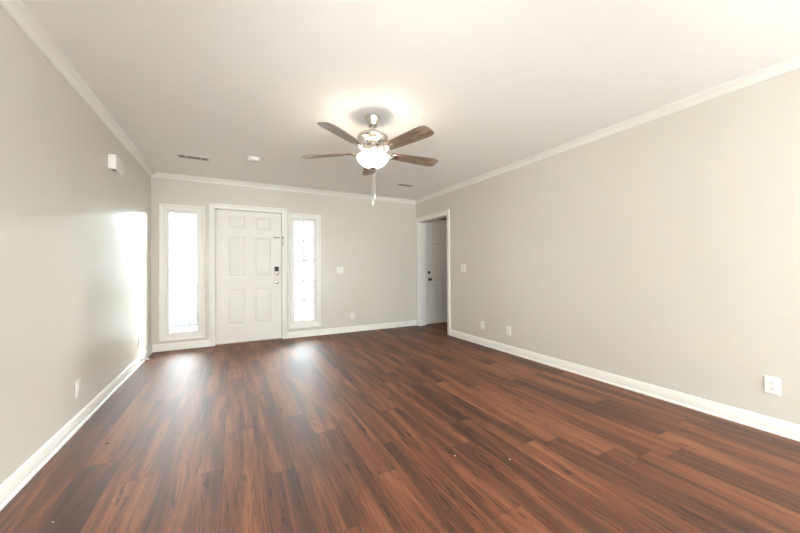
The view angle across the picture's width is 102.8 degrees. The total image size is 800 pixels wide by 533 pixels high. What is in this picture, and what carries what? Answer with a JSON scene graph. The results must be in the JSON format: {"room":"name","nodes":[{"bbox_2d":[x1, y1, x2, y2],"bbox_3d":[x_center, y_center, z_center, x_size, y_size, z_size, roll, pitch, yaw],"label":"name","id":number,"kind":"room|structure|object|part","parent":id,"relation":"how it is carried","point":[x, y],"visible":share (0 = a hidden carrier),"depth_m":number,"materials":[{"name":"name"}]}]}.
{"room":"empty living room","nodes":[
{"label":"empty living room","id":0,"kind":"room"},
{"bbox_2d":[0,6,150,484],"bbox_3d":[-1.560,-0.091,0.699,0.150,2.449,8.186,0,0,-28],"label":"wall","id":1,"kind":"structure","parent":0,"point":[75,232],"depth_m":2.01,"materials":[{"name":"beige paint"}]},
{"bbox_2d":[0,345,152,510],"bbox_3d":[-1.512,1.084,0.798,0.020,0.100,8.036,0,0,-28],"label":"baseboard","id":2,"kind":"structure","parent":1,"relation":"attached to","point":[11,486],"depth_m":2.00,"materials":[{"name":"white paint"}]},
{"bbox_2d":[0,0,155,176],"bbox_3d":[-1.509,-1.285,0.822,0.060,0.060,8.036,0,0,-28],"label":"trim","id":3,"kind":"structure","parent":1,"relation":"attached to","point":[15,9],"depth_m":2.05,"materials":[{"name":"white paint"}]},
{"bbox_2d":[76,378,80,397],"bbox_3d":[-2.298,0.867,2.283,0.009,0.116,0.072,0,0,-28],"label":"wall outlet","id":4,"kind":"object","parent":1,"relation":"attached to","point":[78,382],"visible":1,"depth_m":2.28,"materials":[{"name":"white plastic"}]},
{"bbox_2d":[108,154,122,174],"bbox_3d":[-2.627,-0.942,2.950,0.056,0.133,0.200,0,0,-28],"label":"door chime","id":5,"kind":"object","parent":1,"relation":"attached to","point":[115,164],"visible":1,"depth_m":2.88,"materials":[{"name":"white plastic"}]},
{"bbox_3d":[-2.644,-0.942,2.941,0.016,0.124,0.192,0,0,-28],"label":"plate","id":6,"kind":"part","parent":5,"relation":"part of","materials":[{"name":"white plastic"}]},
{"bbox_2d":[151,177,416,344],"bbox_3d":[-1.574,-0.062,5.398,4.490,2.449,0.150,0,0,-28],"label":"wall","id":7,"kind":"structure","parent":0,"point":[374,245],"depth_m":5.62,"materials":[{"name":"beige paint"}]},
{"bbox_2d":[152,339,208,351],"bbox_3d":[-3.081,1.116,4.501,0.681,0.100,0.020,0,0,-28],"label":"baseboard","id":8,"kind":"structure","parent":7,"relation":"attached to","point":[200,343],"depth_m":4.49,"materials":[{"name":"white paint"}]},
{"bbox_2d":[158,203,204,341],"bbox_3d":[-3.110,0.085,4.580,0.547,1.909,0.170,0,0,-28],"label":"window frame","id":9,"kind":"structure","parent":7,"relation":"in","point":[164,210],"depth_m":4.47,"materials":[{"name":"white paint"}]},
{"bbox_3d":[-3.099,0.084,4.559,0.379,1.741,0.038,0,0,-28],"label":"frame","id":10,"kind":"part","parent":9,"relation":"part of","materials":[{"name":"glass"}]},
{"bbox_2d":[209,203,286,346],"bbox_3d":[-2.340,0.116,4.976,1.086,2.098,0.184,0,0,-28],"label":"trim","id":11,"kind":"structure","parent":7,"relation":"attached to","point":[212,206],"depth_m":4.81,"materials":[{"name":"white paint"}]},
{"bbox_2d":[215,209,281,343],"bbox_3d":[-2.321,0.150,4.926,0.936,2.004,0.109,0,0,-28],"label":"door","id":12,"kind":"structure","parent":7,"relation":"in","point":[248,274],"depth_m":4.93,"materials":[{"name":"white paint"}]},
{"bbox_2d":[152,172,415,203],"bbox_3d":[-1.528,-1.257,5.315,4.200,0.060,0.060,0,0,-28],"label":"trim","id":13,"kind":"structure","parent":7,"relation":"attached to","point":[157,174],"depth_m":5.06,"materials":[{"name":"white paint"}]},
{"bbox_2d":[287,213,320,329],"bbox_3d":[-1.615,0.073,5.364,0.544,1.894,0.170,0,0,-28],"label":"window","id":14,"kind":"structure","parent":7,"relation":"in","point":[291,217],"depth_m":5.33,"materials":[{"name":"white paint"}]},
{"bbox_3d":[-1.603,0.072,5.343,0.376,1.726,0.038,0,0,-28],"label":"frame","id":15,"kind":"part","parent":14,"relation":"part of","materials":[{"name":"glass"}]},
{"bbox_2d":[337,267,342,273],"bbox_3d":[-1.045,0.065,5.583,0.118,0.118,0.013,0,0,-28],"label":"light switch","id":16,"kind":"object","parent":7,"relation":"attached to","point":[339,269],"visible":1,"depth_m":5.58,"materials":[{"name":"white plastic"}]},
{"bbox_2d":[287,320,416,338],"bbox_3d":[-0.743,1.110,5.727,2.439,0.100,0.020,0,0,-28],"label":"baseboard","id":17,"kind":"structure","parent":7,"relation":"attached to","point":[306,333],"depth_m":5.64,"materials":[{"name":"white paint"}]},
{"bbox_2d":[0,322,799,532],"bbox_3d":[1.250,1.126,2.272,6.281,0.001,8.081,0,0,-28],"label":"floor","id":18,"kind":"structure","parent":0,"point":[358,431],"depth_m":1.92,"materials":[{"name":"brown wood"}]},
{"bbox_2d":[20,0,799,199],"bbox_3d":[0.319,-1.380,1.782,4.490,0.120,8.336,0,0,-28],"label":"ceiling","id":19,"kind":"structure","parent":0,"point":[497,84],"depth_m":2.15,"materials":[{"name":"white paint"}]},
{"bbox_2d":[177,154,208,160],"bbox_3d":[-2.447,-1.288,3.785,0.321,0.007,0.121,0,0,-28],"label":"ceiling vent","id":20,"kind":"object","parent":19,"relation":"in","point":[178,155],"visible":1,"depth_m":3.78,"materials":[{"name":"white plastic"}]},
{"bbox_2d":[246,156,259,161],"bbox_3d":[-1.755,-1.277,3.823,0.154,0.036,0.154,0,0,-28],"label":"smoke detector","id":21,"kind":"object","parent":19,"relation":"attached to","point":[249,158],"visible":1,"depth_m":3.78,"materials":[{"name":"white plastic"}]},
{"bbox_2d":[301,114,437,204],"bbox_3d":[-0.193,-0.926,2.823,1.222,0.770,1.273,0,0,-28],"label":"ceiling fan","id":22,"kind":"object","parent":19,"relation":"hanging from","point":[372,158],"visible":1,"depth_m":2.72,"materials":[{"name":"brown wood"}]},
{"bbox_3d":[-0.650,-0.996,2.870,0.489,0.006,0.140,0,12,9],"label":"fan blade","id":23,"kind":"part","parent":22,"relation":"part of","materials":[{"name":"brown wood"}]},
{"bbox_3d":[-0.430,-1.000,2.433,0.140,0.006,0.489,13,6,27],"label":"fan blade","id":24,"kind":"part","parent":22,"relation":"part of","materials":[{"name":"brown wood"}]},
{"bbox_3d":[-0.302,-0.996,3.215,0.140,0.006,0.489,-12,1,-9],"label":"fan blade","id":25,"kind":"part","parent":22,"relation":"part of","materials":[{"name":"brown wood"}]},
{"bbox_3d":[-0.238,-0.918,2.803,0.278,0.113,0.278,0,0,-28],"label":"lamp shade","id":26,"kind":"part","parent":22,"relation":"part of","materials":[{"name":"white glass"}]},
{"bbox_3d":[0.054,-1.002,2.507,0.489,0.006,0.140,-1,-13,45],"label":"fan blade","id":27,"kind":"part","parent":22,"relation":"part of","materials":[{"name":"brown wood"}]},
{"bbox_3d":[0.133,-1.000,2.990,0.489,0.006,0.140,0,-12,-27],"label":"fan blade","id":28,"kind":"part","parent":22,"relation":"part of","materials":[{"name":"brown wood"}]},
{"bbox_2d":[397,183,414,186],"bbox_3d":[0.090,-1.295,5.107,0.286,0.006,0.121,0,0,-28],"label":"ceiling vent","id":29,"kind":"object","parent":19,"relation":"in","point":[399,184],"visible":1,"depth_m":5.11,"materials":[{"name":"white plastic"}]},
{"bbox_2d":[416,68,799,424],"bbox_3d":[2.288,-0.102,2.718,0.140,2.449,8.186,0,0,-28],"label":"wall","id":30,"kind":"structure","parent":0,"point":[664,251],"depth_m":2.71,"materials":[{"name":"beige paint"}]},
{"bbox_2d":[416,209,449,334],"bbox_3d":[0.649,0.100,5.844,0.180,2.103,1.076,0,0,-28],"label":"trim","id":31,"kind":"structure","parent":30,"relation":"attached to","point":[420,222],"depth_m":6.22,"materials":[{"name":"white paint"}]},
{"bbox_2d":[461,264,465,271],"bbox_3d":[0.993,0.025,5.024,0.013,0.118,0.118,0,0,-28],"label":"light switch","id":32,"kind":"object","parent":30,"relation":"attached to","point":[463,266],"visible":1,"depth_m":5.01,"materials":[{"name":"white plastic"}]},
{"bbox_2d":[480,321,483,329],"bbox_3d":[1.194,0.854,4.650,0.008,0.116,0.072,0,0,-28],"label":"blank cover plate","id":33,"kind":"object","parent":30,"relation":"attached to","point":[481,322],"visible":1,"depth_m":4.64,"materials":[{"name":"white plastic"}]},
{"bbox_2d":[506,326,510,335],"bbox_3d":[1.427,0.849,4.205,0.009,0.116,0.072,0,0,-28],"label":"wall outlet","id":34,"kind":"object","parent":30,"relation":"attached to","point":[508,329],"visible":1,"depth_m":4.20,"materials":[{"name":"white plastic"}]},
{"bbox_2d":[415,55,799,203],"bbox_3d":[2.158,-1.296,2.745,0.060,0.060,8.036,0,0,-28],"label":"trim","id":35,"kind":"structure","parent":30,"relation":"attached to","point":[793,63],"depth_m":2.72,"materials":[{"name":"white paint"}]},
{"bbox_2d":[450,329,799,441],"bbox_3d":[2.446,1.069,2.251,0.020,0.100,6.933,0,0,-28],"label":"baseboard","id":36,"kind":"structure","parent":30,"relation":"attached to","point":[782,428],"depth_m":2.70,"materials":[{"name":"white paint"}]},
{"bbox_2d":[764,375,779,395],"bbox_3d":[2.505,0.801,2.150,0.009,0.116,0.072,0,0,-28],"label":"wall outlet","id":37,"kind":"object","parent":30,"relation":"attached to","point":[771,384],"visible":1,"depth_m":2.15,"materials":[{"name":"white plastic"}]},
{"bbox_2d":[768,380,775,384],"bbox_3d":[2.502,0.781,2.149,0.003,0.034,0.034,0,0,-28],"label":"socket","id":38,"kind":"object","parent":37,"relation":"attached to","point":[770,382],"depth_m":2.15,"materials":[{"name":"white plastic"}]},
{"bbox_2d":[768,386,775,390],"bbox_3d":[2.502,0.821,2.148,0.003,0.034,0.034,0,0,-28],"label":"socket","id":39,"kind":"object","parent":37,"relation":"attached to","point":[770,388],"depth_m":2.15,"materials":[{"name":"white plastic"}]},
{"bbox_3d":[1.327,-0.070,6.920,2.061,2.449,0.150,0,0,-28],"label":"wall","id":40,"kind":"structure","parent":0,"visible":0},
{"bbox_2d":[425,220,446,323],"bbox_3d":[0.859,0.100,6.662,0.892,2.111,0.170,0,0,-28],"label":"trim","id":41,"kind":"structure","parent":40,"relation":"attached to","point":[434,221],"depth_m":6.41,"materials":[{"name":"white paint"}]},
{"bbox_2d":[427,223,446,321],"bbox_3d":[0.882,0.119,6.618,0.760,2.012,0.109,0,0,-28],"label":"door","id":42,"kind":"structure","parent":40,"relation":"in","point":[436,233],"depth_m":6.58,"materials":[{"name":"white paint"}]},
{"label":"outside","id":43,"kind":"structure","parent":0,"visible":0},
{"bbox_2d":[170,302,312,330],"bbox_3d":[-15.227,1.790,29.039,60.000,0.200,54.394,0,0,-28],"label":"ground","id":44,"kind":"structure","parent":43,"point":[298,307],"depth_m":9.93,"materials":[{"name":"white"}]},
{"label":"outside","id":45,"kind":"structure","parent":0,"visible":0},
{"bbox_2d":[170,213,312,308],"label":"window","id":46,"kind":"structure","parent":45,"point":[183,227],"depth_m":16.15,"materials":[{"name":"clear glass"}]},
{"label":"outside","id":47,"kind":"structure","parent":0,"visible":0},
{"bbox_2d":[170,329,196,331],"bbox_3d":[-2.987,1.288,5.702,6.400,0.170,1.704,0,0,-28],"label":"floor","id":48,"kind":"structure","parent":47,"point":[193,329],"depth_m":6.04,"materials":[{"name":"concrete"}]},
{"bbox_2d":[170,285,196,327],"bbox_3d":[-4.557,0.738,5.677,2.570,0.950,0.090,0,0,-28],"label":"porch railing","id":49,"kind":"object","parent":48,"relation":"on","point":[182,287],"visible":0.08,"depth_m":5.93,"materials":[{"name":"white"}]},
{"bbox_3d":[-4.559,0.383,5.679,2.400,0.060,0.050,0,0,-28],"label":"rail","id":50,"kind":"part","parent":49,"relation":"part of","materials":[{"name":"white"}]},
{"bbox_3d":[-4.555,1.097,5.675,2.400,0.050,0.040,0,0,-28],"label":"rail","id":51,"kind":"part","parent":49,"relation":"part of","materials":[{"name":"white"}]}
]}

